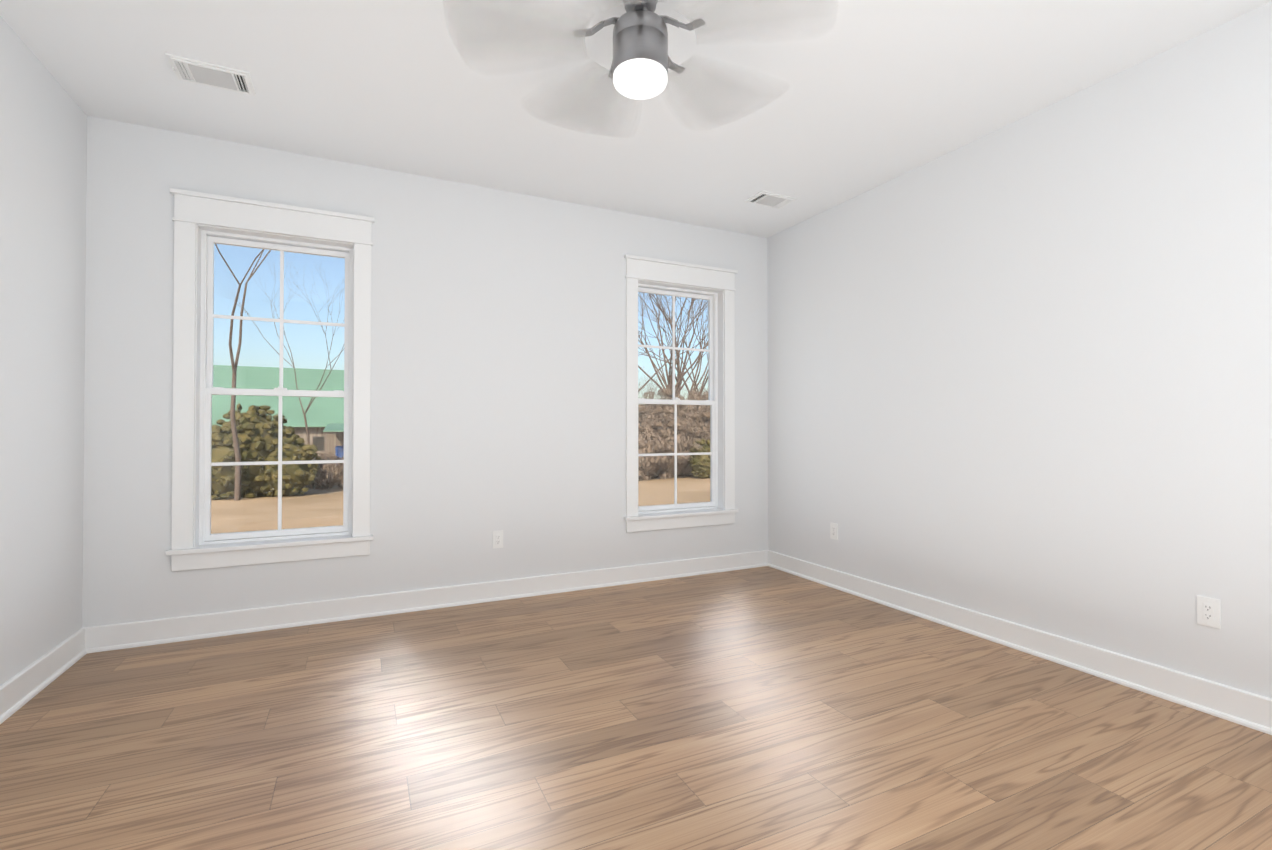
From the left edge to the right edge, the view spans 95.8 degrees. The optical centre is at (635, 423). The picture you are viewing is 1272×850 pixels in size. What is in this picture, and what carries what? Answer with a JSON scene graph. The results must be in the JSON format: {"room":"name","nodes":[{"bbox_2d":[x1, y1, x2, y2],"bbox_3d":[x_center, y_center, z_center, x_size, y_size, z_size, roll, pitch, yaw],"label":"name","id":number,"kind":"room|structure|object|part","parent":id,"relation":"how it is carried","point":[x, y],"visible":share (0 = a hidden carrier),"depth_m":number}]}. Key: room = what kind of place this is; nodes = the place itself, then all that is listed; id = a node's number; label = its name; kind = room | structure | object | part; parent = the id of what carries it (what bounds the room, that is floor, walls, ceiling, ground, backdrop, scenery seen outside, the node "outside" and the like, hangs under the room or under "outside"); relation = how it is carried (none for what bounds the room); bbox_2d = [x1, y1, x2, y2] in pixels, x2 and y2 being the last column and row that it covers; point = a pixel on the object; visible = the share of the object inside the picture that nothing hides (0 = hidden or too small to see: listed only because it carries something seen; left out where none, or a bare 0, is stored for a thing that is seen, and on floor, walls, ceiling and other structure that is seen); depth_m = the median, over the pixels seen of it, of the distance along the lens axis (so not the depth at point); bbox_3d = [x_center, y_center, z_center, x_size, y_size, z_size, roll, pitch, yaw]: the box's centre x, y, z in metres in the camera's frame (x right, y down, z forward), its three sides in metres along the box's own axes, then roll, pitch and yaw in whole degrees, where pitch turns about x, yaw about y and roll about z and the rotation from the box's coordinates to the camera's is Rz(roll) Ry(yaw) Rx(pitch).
{"room":"empty bedroom","nodes":[
{"label":"empty bedroom","id":0,"kind":"room"},
{"bbox_2d":[0,16,86,685],"bbox_3d":[-1.960,-0.228,0.937,0.190,2.740,4.710,0,-1,-26],"label":"wall","id":1,"kind":"structure","parent":0,"point":[43,152],"depth_m":2.52},
{"bbox_2d":[0,628,86,723],"bbox_3d":[-1.858,1.080,0.964,0.028,0.126,4.315,0,-1,-26],"label":"baseboard","id":2,"kind":"structure","parent":1,"relation":"attached to","point":[19,690],"depth_m":2.50},
{"bbox_2d":[82,116,767,627],"bbox_3d":[-0.895,-0.196,3.956,4.344,2.740,0.190,0,-1,-26],"label":"wall","id":3,"kind":"structure","parent":0,"point":[498,360],"depth_m":3.67},
{"bbox_2d":[166,188,373,570],"bbox_3d":[-2.082,-0.229,3.359,0.997,2.043,0.231,0,-1,-26],"label":"window","id":4,"kind":"structure","parent":3,"relation":"in","point":[205,234],"depth_m":3.29},
{"bbox_3d":[-2.094,0.222,3.379,0.725,0.876,0.036,0,-1,-26],"label":"left window sash","id":5,"kind":"part","parent":4,"relation":"part of"},
{"bbox_3d":[-2.108,-0.611,3.417,0.725,0.899,0.031,0,-1,-26],"label":"left window sash","id":6,"kind":"part","parent":4,"relation":"part of"},
{"bbox_2d":[83,550,767,652],"bbox_3d":[-0.848,1.110,3.844,4.344,0.126,0.028,0,-1,-26],"label":"baseboard","id":7,"kind":"structure","parent":3,"relation":"attached to","point":[102,638],"depth_m":3.51},
{"bbox_2d":[492,530,502,547],"bbox_3d":[-0.919,0.773,3.824,0.070,0.115,0.009,0,-1,-26],"label":"electrical outlet","id":8,"kind":"object","parent":3,"relation":"attached to","point":[497,539],"visible":1,"depth_m":3.82},
{"bbox_2d":[624,254,738,531],"bbox_3d":[0.327,-0.217,4.516,0.997,2.043,0.231,0,-1,-26],"label":"window","id":9,"kind":"structure","parent":3,"relation":"in","point":[715,346],"depth_m":4.55},
{"bbox_3d":[0.301,-0.599,4.574,0.725,0.899,0.031,0,-1,-26],"label":"right window sash","id":10,"kind":"part","parent":9,"relation":"part of"},
{"bbox_3d":[0.315,0.234,4.536,0.725,0.876,0.036,0,-1,-26],"label":"right window sash","id":11,"kind":"part","parent":9,"relation":"part of"},
{"bbox_2d":[0,566,1271,849],"bbox_3d":[0.083,1.203,1.904,4.724,0.100,4.710,0,-1,-26],"label":"floor","id":12,"kind":"structure","parent":0,"point":[762,708],"depth_m":2.09},
{"bbox_2d":[0,0,1271,237],"bbox_3d":[0.083,-1.647,1.934,4.724,0.120,4.710,0,-1,-26],"label":"ceiling","id":13,"kind":"structure","parent":0,"point":[876,94],"depth_m":2.67},
{"bbox_2d":[165,53,255,95],"bbox_3d":[-1.918,-1.571,2.607,0.300,0.019,0.198,0,-1,-26],"label":"ceiling vent","id":14,"kind":"object","parent":13,"relation":"in","point":[209,74],"visible":1,"depth_m":2.59},
{"bbox_2d":[444,0,836,137],"bbox_3d":[0.011,-1.401,2.094,1.360,0.368,1.338,0,-1,-26],"label":"ceiling fan","id":15,"kind":"object","parent":13,"relation":"hanging from","point":[642,62],"visible":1,"depth_m":2.03},
{"bbox_2d":[745,190,796,208],"bbox_3d":[0.943,-1.556,4.016,0.300,0.019,0.198,0,-1,-26],"label":"ceiling vent","id":16,"kind":"object","parent":13,"relation":"in","point":[770,199],"visible":1,"depth_m":4.00},
{"bbox_2d":[767,1,1271,698],"bbox_3d":[2.127,-0.207,2.901,0.190,2.740,4.710,0,-1,-26],"label":"wall","id":17,"kind":"structure","parent":0,"point":[1021,371],"depth_m":2.78},
{"bbox_2d":[830,523,837,539],"bbox_3d":[1.422,0.776,4.128,0.009,0.115,0.070,0,-1,-26],"label":"electrical outlet","id":18,"kind":"object","parent":17,"relation":"attached to","point":[834,531],"visible":1,"depth_m":4.12},
{"bbox_2d":[768,550,1271,734],"bbox_3d":[2.032,1.099,2.833,0.028,0.126,4.315,0,-1,-26],"label":"baseboard","id":19,"kind":"structure","parent":17,"relation":"attached to","point":[1238,706],"depth_m":2.76},
{"bbox_2d":[1197,595,1220,628],"bbox_3d":[2.297,0.757,2.306,0.009,0.115,0.070,0,-1,-26],"label":"electrical outlet","id":20,"kind":"object","parent":17,"relation":"attached to","point":[1208,611],"visible":1,"depth_m":2.30},
{"label":"outside","id":21,"kind":"structure","parent":0,"visible":0},
{"bbox_2d":[211,465,709,533],"bbox_3d":[-57.263,5.915,118.818,320.000,6.282,255.760,0,-1,-26],"label":"ground","id":22,"kind":"structure","parent":21,"point":[268,519],"depth_m":13.51},
{"bbox_2d":[211,244,343,500],"bbox_3d":[-17.121,-5.112,19.520,17.857,15.318,25.353,0,-1,-26],"label":"trees","id":23,"kind":"object","parent":22,"relation":"on","point":[235,476],"depth_m":15.63},
{"bbox_2d":[212,365,343,459],"bbox_3d":[-31.506,-0.576,41.037,28.200,7.886,21.600,0,-1,-26],"label":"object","id":24,"kind":"object","parent":22,"relation":"on","point":[335,375],"depth_m":42.38},
{"bbox_2d":[335,446,343,466],"bbox_3d":[-18.863,2.131,37.324,1.192,1.398,1.193,0,-1,-26],"label":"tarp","id":25,"kind":"object","parent":22,"relation":"on","point":[336,450],"depth_m":36.76},
{"bbox_2d":[638,292,709,480],"bbox_3d":[3.387,-3.612,36.568,9.683,13.097,31.799,0,-1,-3],"label":"trees","id":26,"kind":"object","parent":22,"relation":"on","point":[660,422],"depth_m":22.58}
]}

